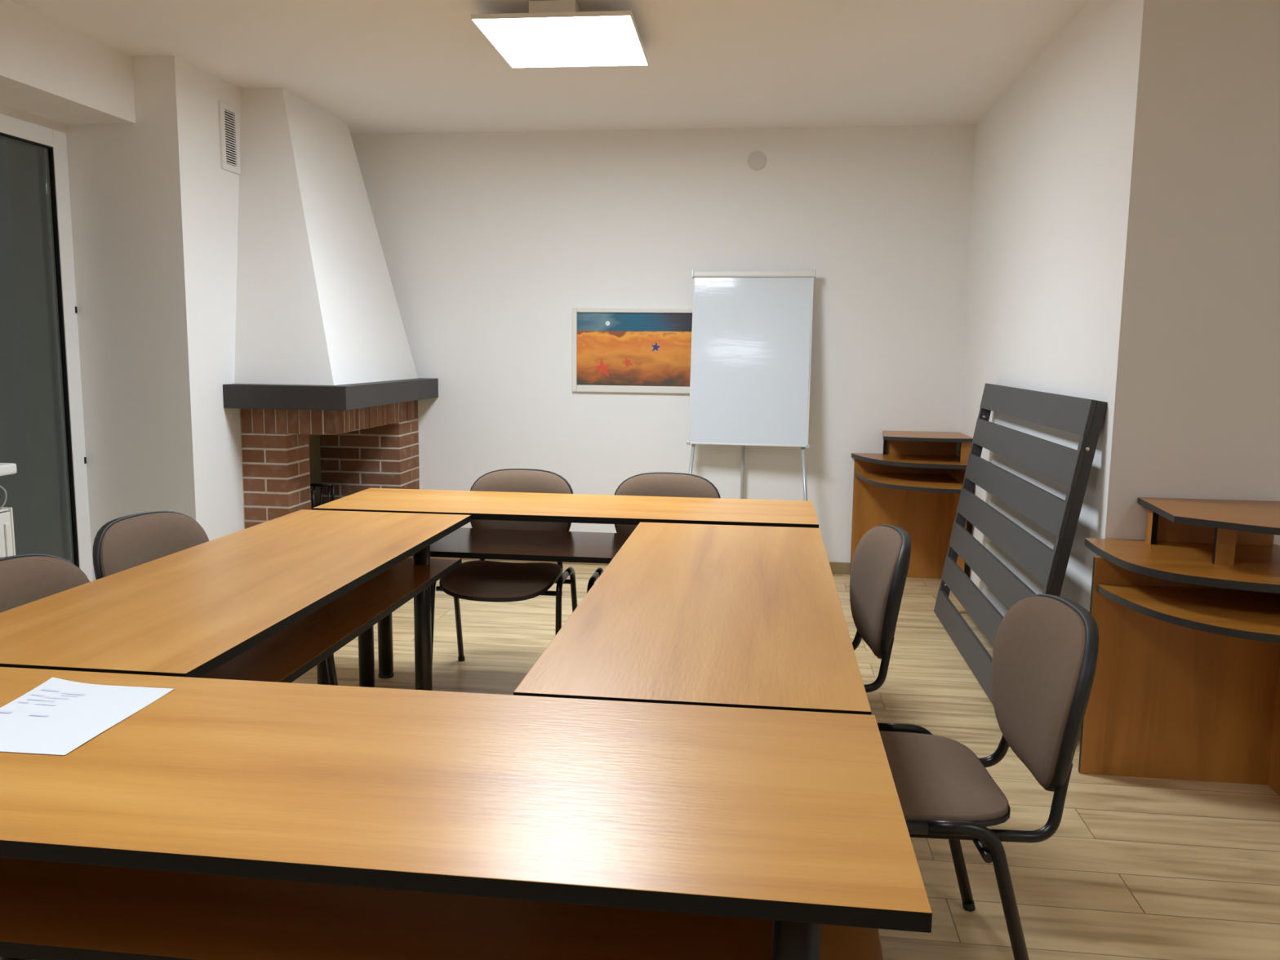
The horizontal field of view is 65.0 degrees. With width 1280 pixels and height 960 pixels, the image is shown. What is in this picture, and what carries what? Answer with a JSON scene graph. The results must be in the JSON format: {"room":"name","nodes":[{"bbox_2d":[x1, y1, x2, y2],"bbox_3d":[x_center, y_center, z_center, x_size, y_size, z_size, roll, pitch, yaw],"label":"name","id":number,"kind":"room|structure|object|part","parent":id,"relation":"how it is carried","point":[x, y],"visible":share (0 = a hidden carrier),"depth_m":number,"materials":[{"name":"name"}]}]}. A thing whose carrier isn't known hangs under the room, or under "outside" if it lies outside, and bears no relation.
{"room":"meeting room","nodes":[
{"label":"meeting room","id":0,"kind":"room"},
{"bbox_2d":[0,0,135,124],"bbox_3d":[-3.109,-1.353,1.183,0.665,0.295,7.090,2,8,7],"label":"lintel","id":1,"kind":"object","parent":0,"point":[50,69],"visible":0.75,"depth_m":4.21,"materials":[{"name":"white paint"}]},
{"bbox_2d":[65,55,244,581],"bbox_3d":[-2.465,-0.735,5.654,0.872,2.670,1.710,2,8,7],"label":"wall","id":2,"kind":"structure","parent":0,"point":[154,208],"depth_m":4.80,"materials":[{"name":"white paint"}]},
{"bbox_2d":[217,100,240,174],"bbox_3d":[-2.066,-1.722,5.060,0.012,0.326,0.170,2,8,7],"label":"air vent","id":3,"kind":"object","parent":2,"relation":"in","point":[228,113],"visible":1,"depth_m":5.05,"materials":[{"name":"white plastic"}]},
{"bbox_2d":[9,0,1090,133],"bbox_3d":[0.146,-1.584,1.631,7.000,0.120,9.050,2,8,7],"label":"ceiling","id":4,"kind":"structure","parent":0,"point":[375,66],"depth_m":4.53,"materials":[{"name":"white paint"}]},
{"bbox_2d":[470,0,648,67],"bbox_3d":[-0.301,-1.812,4.088,0.610,0.073,0.668,1,8,6],"label":"ceiling lamp","id":5,"kind":"object","parent":4,"relation":"attached to","point":[553,33],"visible":1,"depth_m":4.00,"materials":[{"name":"white plastic"}]},
{"bbox_2d":[350,124,976,562],"bbox_3d":[0.692,-0.770,6.190,7.000,2.670,0.150,2,8,7],"label":"wall","id":6,"kind":"structure","parent":0,"point":[491,242],"depth_m":6.13,"materials":[{"name":"white paint"}]},
{"bbox_2d":[572,306,692,393],"bbox_3d":[0.005,-0.798,6.187,0.860,0.519,0.022,2,8,7],"label":"framed painting","id":7,"kind":"object","parent":6,"relation":"attached to","point":[615,349],"visible":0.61,"depth_m":6.20,"materials":[{"name":"white"}]},
{"bbox_2d":[462,558,850,574],"bbox_3d":[0.245,0.517,6.331,3.350,0.072,0.014,2,8,7],"label":"baseboard","id":8,"kind":"structure","parent":6,"relation":"attached to","point":[836,567],"depth_m":6.21,"materials":[{"name":"brown wood"}]},
{"bbox_2d":[747,151,766,170],"bbox_3d":[0.694,-1.895,5.962,0.112,0.112,0.010,2,8,7],"label":"junction cover","id":9,"kind":"object","parent":6,"relation":"attached to","point":[757,160],"visible":1,"depth_m":5.96,"materials":[{"name":"white plastic"}]},
{"bbox_2d":[291,559,1279,959],"bbox_3d":[0.115,1.182,1.994,7.000,0.120,9.050,2,8,7],"label":"floor","id":10,"kind":"structure","parent":0,"point":[1132,868],"depth_m":2.91,"materials":[{"name":"brown wood"}]},
{"bbox_2d":[0,506,15,557],"bbox_3d":[-2.507,0.556,3.176,0.172,0.755,1.284,2,8,7],"label":"radiator","id":11,"kind":"object","parent":10,"relation":"on","point":[7,548],"visible":0.38,"depth_m":3.72,"materials":[{"name":"white metal"}]},
{"bbox_2d":[0,507,8,511],"bbox_3d":[-2.490,0.189,3.121,0.120,0.007,1.275,2,8,7],"label":"grille","id":12,"kind":"object","parent":11,"relation":"attached to","point":[3,509],"depth_m":3.73,"materials":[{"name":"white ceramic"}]},
{"bbox_2d":[0,554,89,613],"bbox_3d":[-1.300,0.625,2.421,0.600,0.848,0.553,2,8,13],"label":"chair","id":13,"kind":"object","parent":10,"relation":"on","point":[24,579],"visible":0.04,"depth_m":2.50,"materials":[{"name":"brown fabric"}]},
{"bbox_2d":[92,511,337,685],"bbox_3d":[-1.291,0.538,3.085,0.600,0.848,0.553,3,8,15],"label":"chair","id":14,"kind":"object","parent":10,"relation":"on","point":[122,544],"visible":0.12,"depth_m":3.08,"materials":[{"name":"brown fabric"}]},
{"bbox_3d":[-1.511,0.293,3.114,0.098,0.364,0.454,3,8,15],"label":"backrest","id":15,"kind":"part","parent":14,"relation":"part of","materials":[{"name":"brown fabric"}]},
{"bbox_3d":[-1.062,0.693,3.309,0.209,0.471,0.028,2,8,13],"label":"leg","id":16,"kind":"part","parent":14,"relation":"part of","materials":[{"name":"black metal"}]},
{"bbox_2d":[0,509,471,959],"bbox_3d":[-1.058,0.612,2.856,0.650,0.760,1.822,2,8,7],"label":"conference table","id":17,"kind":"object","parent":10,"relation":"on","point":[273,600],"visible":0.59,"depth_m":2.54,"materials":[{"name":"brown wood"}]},
{"bbox_3d":[-1.338,0.706,2.120,0.084,0.714,0.084,2,8,7],"label":"leg","id":18,"kind":"part","parent":17,"relation":"part of","materials":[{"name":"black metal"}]},
{"bbox_3d":[-1.144,0.509,3.637,0.084,0.714,0.084,2,8,7],"label":"leg","id":19,"kind":"part","parent":17,"relation":"part of","materials":[{"name":"black metal"}]},
{"bbox_2d":[200,555,462,683],"bbox_3d":[-1.055,0.400,2.828,0.594,0.022,1.766,2,8,7],"label":"shelf","id":20,"kind":"object","parent":17,"relation":"attached to","point":[287,655],"depth_m":2.76,"materials":[{"name":"brown wood"}]},
{"bbox_3d":[-0.777,0.519,3.592,0.084,0.714,0.084,2,8,7],"label":"leg","id":21,"kind":"part","parent":17,"relation":"part of","materials":[{"name":"black metal"}]},
{"bbox_2d":[222,87,438,528],"bbox_3d":[-1.692,-0.733,5.702,0.650,2.670,1.420,2,8,7],"label":"fireplace","id":22,"kind":"object","parent":10,"relation":"on","point":[326,388],"depth_m":5.25,"materials":[{"name":"white paint"}]},
{"bbox_3d":[-1.905,0.138,5.578,0.210,0.168,0.018,2,8,7],"label":"frame","id":23,"kind":"part","parent":22,"relation":"part of","materials":[{"name":"black metal"}]},
{"bbox_3d":[-1.889,0.121,5.706,0.210,0.168,0.292,2,8,7],"label":"fire grate","id":24,"kind":"part","parent":22,"relation":"part of","materials":[{"name":"black metal"}]},
{"bbox_3d":[-1.872,0.104,5.834,0.210,0.168,0.018,2,8,7],"label":"frame","id":25,"kind":"part","parent":22,"relation":"part of","materials":[{"name":"black metal"}]},
{"bbox_2d":[234,87,417,385],"bbox_3d":[-1.738,-1.315,5.660,0.538,1.505,1.245,2,8,7],"label":"hood","id":26,"kind":"object","parent":22,"relation":"attached to","point":[317,304],"depth_m":5.17,"materials":[{"name":"white paint"}]},
{"bbox_2d":[0,666,932,959],"bbox_3d":[-0.541,0.788,1.560,1.805,0.760,0.607,2,8,7],"label":"conference table","id":27,"kind":"object","parent":10,"relation":"on","point":[218,819],"visible":1,"depth_m":1.35,"materials":[{"name":"brown wood"}]},
{"bbox_2d":[0,676,173,755],"bbox_3d":[-0.955,0.382,1.649,0.242,0.011,0.299,2,8,7],"label":"paper sheet","id":28,"kind":"object","parent":27,"relation":"on","point":[58,716],"visible":1,"depth_m":1.66,"materials":[{"name":"white paper"}]},
{"bbox_2d":[0,857,884,959],"bbox_3d":[-0.538,0.575,1.532,1.749,0.022,0.551,2,8,7],"label":"shelf","id":29,"kind":"object","parent":27,"relation":"attached to","point":[49,910],"depth_m":1.34,"materials":[{"name":"brown wood"}]},
{"bbox_3d":[0.195,0.830,1.305,0.084,0.714,0.084,2,8,7],"label":"leg","id":30,"kind":"part","parent":27,"relation":"part of","materials":[{"name":"black metal"}]},
{"bbox_2d":[431,468,577,666],"bbox_3d":[-0.542,0.406,4.152,0.553,0.848,0.600,2,8,7],"label":"chair","id":31,"kind":"object","parent":10,"relation":"on","point":[482,580],"visible":0.53,"depth_m":4.10,"materials":[{"name":"brown fabric"}]},
{"bbox_3d":[-0.820,0.600,4.040,0.028,0.471,0.209,2,8,9],"label":"leg","id":32,"kind":"part","parent":31,"relation":"part of","materials":[{"name":"black metal"}]},
{"bbox_3d":[-0.791,0.571,4.270,0.027,0.473,0.259,1,8,5],"label":"leg","id":33,"kind":"part","parent":31,"relation":"part of","materials":[{"name":"black metal"}]},
{"bbox_3d":[-0.552,0.395,4.070,0.448,0.071,0.430,2,8,7],"label":"seat","id":34,"kind":"part","parent":31,"relation":"part of","materials":[{"name":"brown fabric"}]},
{"bbox_3d":[-0.511,0.142,4.348,0.454,0.364,0.098,2,8,7],"label":"backrest","id":35,"kind":"part","parent":31,"relation":"part of","materials":[{"name":"brown fabric"}]},
{"bbox_3d":[-0.312,0.614,3.977,0.028,0.471,0.209,1,8,5],"label":"leg","id":36,"kind":"part","parent":31,"relation":"part of","materials":[{"name":"black metal"}]},
{"bbox_3d":[-0.282,0.585,4.207,0.027,0.473,0.259,2,8,9],"label":"leg","id":37,"kind":"part","parent":31,"relation":"part of","materials":[{"name":"black metal"}]},
{"bbox_2d":[312,488,818,687],"bbox_3d":[-0.270,0.472,3.987,1.880,0.760,0.558,2,8,7],"label":"conference table","id":38,"kind":"object","parent":10,"relation":"on","point":[462,543],"visible":0.49,"depth_m":3.90,"materials":[{"name":"brown wood"}]},
{"bbox_3d":[-1.081,0.469,3.948,0.084,0.714,0.084,2,8,7],"label":"leg","id":39,"kind":"part","parent":38,"relation":"part of","materials":[{"name":"black metal"}]},
{"bbox_3d":[-1.056,0.443,4.145,0.084,0.714,0.084,2,8,7],"label":"leg","id":40,"kind":"part","parent":38,"relation":"part of","materials":[{"name":"black metal"}]},
{"bbox_2d":[412,527,631,564],"bbox_3d":[-0.267,0.260,3.959,1.824,0.022,0.502,2,8,7],"label":"shelf","id":41,"kind":"object","parent":38,"relation":"attached to","point":[462,543],"depth_m":3.90,"materials":[{"name":"brown wood"}]},
{"bbox_2d":[586,471,720,592],"bbox_3d":[0.084,0.422,4.085,0.553,0.848,0.600,2,8,7],"label":"chair","id":42,"kind":"object","parent":10,"relation":"on","point":[668,484],"visible":0.16,"depth_m":4.26,"materials":[{"name":"brown fabric"}]},
{"bbox_3d":[-0.193,0.616,3.972,0.028,0.471,0.209,2,8,9],"label":"leg","id":43,"kind":"part","parent":42,"relation":"part of","materials":[{"name":"black metal"}]},
{"bbox_3d":[-0.165,0.587,4.202,0.027,0.473,0.259,1,8,5],"label":"leg","id":44,"kind":"part","parent":42,"relation":"part of","materials":[{"name":"black metal"}]},
{"bbox_3d":[0.115,0.158,4.280,0.454,0.364,0.098,2,8,7],"label":"backrest","id":45,"kind":"part","parent":42,"relation":"part of","materials":[{"name":"brown fabric"}]},
{"bbox_2d":[513,522,871,715],"bbox_3d":[0.193,0.649,2.682,0.626,0.760,1.792,2,8,7],"label":"conference table","id":46,"kind":"object","parent":10,"relation":"on","point":[706,615],"visible":0.56,"depth_m":2.20,"materials":[{"name":"brown wood"}]},
{"bbox_2d":[686,269,815,501],"bbox_3d":[0.649,-0.327,6.014,0.822,1.842,0.247,2,8,10],"label":"flipchart","id":47,"kind":"object","parent":10,"relation":"on","point":[752,330],"visible":0.93,"depth_m":5.99,"materials":[{"name":"white plastic"}]},
{"bbox_3d":[0.279,0.172,6.090,0.022,0.823,0.152,7,10,42],"label":"leg","id":48,"kind":"part","parent":47,"relation":"part of","materials":[{"name":"grey metal"}]},
{"bbox_3d":[0.631,-0.199,6.140,0.022,1.550,0.035,2,8,10],"label":"leg","id":49,"kind":"part","parent":47,"relation":"part of","materials":[{"name":"grey metal"}]},
{"bbox_3d":[0.987,0.197,5.963,0.022,0.823,0.152,-2,8,-22],"label":"leg","id":50,"kind":"part","parent":47,"relation":"part of","materials":[{"name":"grey metal"}]},
{"bbox_2d":[849,524,911,692],"bbox_3d":[0.487,0.563,3.048,0.600,0.848,0.553,1,7,0],"label":"chair","id":51,"kind":"object","parent":10,"relation":"on","point":[880,563],"visible":0.42,"depth_m":2.93,"materials":[{"name":"brown fabric"}]},
{"bbox_3d":[0.720,0.331,3.017,0.098,0.364,0.454,1,7,0],"label":"backrest","id":52,"kind":"part","parent":51,"relation":"part of","materials":[{"name":"brown fabric"}]},
{"bbox_2d":[849,431,973,578],"bbox_3d":[1.550,0.194,5.758,0.632,0.892,0.721,2,8,7],"label":"desk","id":53,"kind":"object","parent":10,"relation":"on","point":[915,485],"visible":0.77,"depth_m":6.06,"materials":[{"name":"brown wood"}]},
{"bbox_3d":[1.583,0.231,6.103,0.575,0.728,0.018,2,8,7],"label":"panel","id":54,"kind":"part","parent":53,"relation":"part of","materials":[{"name":"brown wood"}]},
{"bbox_2d":[854,471,962,493],"bbox_3d":[1.533,0.014,5.721,0.551,0.022,0.690,2,8,7],"label":"shelf","id":55,"kind":"object","parent":53,"relation":"attached to","point":[929,482],"depth_m":5.72,"materials":[{"name":"brown wood"}]},
{"bbox_2d":[886,440,955,455],"bbox_3d":[1.688,-0.211,6.041,0.409,0.120,0.018,2,8,7],"label":"shelf","id":56,"kind":"object","parent":53,"relation":"attached to","point":[893,446],"depth_m":6.03,"materials":[{"name":"brown wood"}]},
{"bbox_2d":[882,431,973,442],"bbox_3d":[1.640,-0.253,5.817,0.492,0.020,0.464,2,8,7],"label":"shelf","id":57,"kind":"object","parent":53,"relation":"attached to","point":[917,436],"depth_m":5.67,"materials":[{"name":"brown wood"}]},
{"bbox_3d":[1.845,0.272,5.813,0.018,0.728,0.533,2,8,7],"label":"panel","id":58,"kind":"part","parent":53,"relation":"part of","materials":[{"name":"brown wood"}]},
{"bbox_2d":[876,593,1098,959],"bbox_3d":[0.629,0.678,2.187,0.600,0.848,0.553,1,7,3],"label":"chair","id":59,"kind":"object","parent":10,"relation":"on","point":[1046,646],"visible":0.74,"depth_m":2.07,"materials":[{"name":"brown fabric"}]},
{"bbox_3d":[0.445,0.887,1.965,0.209,0.471,0.028,1,7,0],"label":"leg","id":60,"kind":"part","parent":59,"relation":"part of","materials":[{"name":"black metal"}]},
{"bbox_3d":[0.703,0.825,2.463,0.258,0.473,0.031,1,7,3],"label":"leg","id":61,"kind":"part","parent":59,"relation":"part of","materials":[{"name":"black metal"}]},
{"bbox_3d":[0.549,0.655,2.188,0.430,0.071,0.448,1,7,3],"label":"seat","id":62,"kind":"part","parent":59,"relation":"part of","materials":[{"name":"brown fabric"}]},
{"bbox_3d":[0.678,0.892,1.954,0.259,0.473,0.027,1,8,5],"label":"leg","id":63,"kind":"part","parent":59,"relation":"part of","materials":[{"name":"black metal"}]},
{"bbox_3d":[0.862,0.447,2.146,0.098,0.364,0.454,1,7,3],"label":"backrest","id":64,"kind":"part","parent":59,"relation":"part of","materials":[{"name":"brown fabric"}]},
{"bbox_2d":[933,382,1106,705],"bbox_3d":[1.569,0.213,4.355,0.249,1.208,1.720,2,8,7],"label":"frame","id":65,"kind":"object","parent":10,"relation":"on","point":[1084,417],"visible":0.84,"depth_m":4.14,"materials":[{"name":"grey paint"}]},
{"bbox_3d":[1.685,0.108,5.184,0.231,1.205,0.032,2,8,7],"label":"rail","id":66,"kind":"part","parent":65,"relation":"part of","materials":[{"name":"grey"}]},
{"bbox_3d":[1.473,0.323,3.529,0.231,1.205,0.032,2,8,7],"label":"rail","id":67,"kind":"part","parent":65,"relation":"part of","materials":[{"name":"grey"}]},
{"bbox_2d":[1078,497,1279,795],"bbox_3d":[1.744,0.555,3.018,0.640,0.892,0.816,2,8,7],"label":"desk","id":68,"kind":"object","parent":10,"relation":"on","point":[1186,684],"visible":0.99,"depth_m":3.21,"materials":[{"name":"brown wood"}]},
{"bbox_2d":[1097,583,1279,643],"bbox_3d":[1.697,0.389,2.890,0.550,0.022,0.596,2,8,7],"label":"shelf","id":69,"kind":"object","parent":68,"relation":"attached to","point":[1235,613],"depth_m":2.95,"materials":[{"name":"brown wood"}]},
{"bbox_2d":[1137,497,1279,535],"bbox_3d":[1.840,0.113,3.044,0.480,0.020,0.624,2,8,7],"label":"shelf","id":70,"kind":"object","parent":68,"relation":"attached to","point":[1263,517],"depth_m":3.07,"materials":[{"name":"brown wood"}]},
{"bbox_2d":[1156,514,1274,545],"bbox_3d":[1.903,0.148,3.346,0.387,0.125,0.018,2,8,7],"label":"shelf","id":71,"kind":"object","parent":68,"relation":"attached to","point":[1168,531],"depth_m":3.35,"materials":[{"name":"brown wood"}]},
{"bbox_3d":[2.017,0.634,3.092,0.018,0.723,0.610,2,8,7],"label":"panel","id":72,"kind":"part","parent":68,"relation":"part of","materials":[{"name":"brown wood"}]},
{"bbox_2d":[958,0,1279,617],"bbox_3d":[2.870,-0.524,4.510,2.250,2.670,2.670,2,8,7],"label":"wall","id":73,"kind":"structure","parent":0,"point":[1124,254],"depth_m":3.34,"materials":[{"name":"white paint"}]},
{"bbox_3d":[-3.210,0.050,0.743,0.650,2.375,5.840,2,8,7],"label":"wall","id":74,"kind":"structure","parent":0,"visible":0},
{"bbox_2d":[0,462,17,475],"bbox_3d":[-2.500,0.053,2.950,0.215,0.040,1.560,2,8,7],"label":"window sill","id":75,"kind":"structure","parent":74,"relation":"attached to","point":[6,468],"depth_m":3.66,"materials":[{"name":"white laminate"}]},
{"bbox_2d":[0,485,7,510],"bbox_3d":[-2.333,0.055,3.638,0.030,0.140,0.078,2,8,7],"label":"hanging cord","id":76,"kind":"object","parent":75,"relation":"hanging from","point":[2,487],"visible":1,"depth_m":3.67,"materials":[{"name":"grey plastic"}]},
{"bbox_2d":[0,103,93,582],"bbox_3d":[-2.802,-0.404,4.236,0.086,2.375,1.250,2,8,7],"label":"door","id":77,"kind":"structure","parent":74,"relation":"in","point":[42,424],"depth_m":4.57,"materials":[{"name":"white plastic"}]}
]}

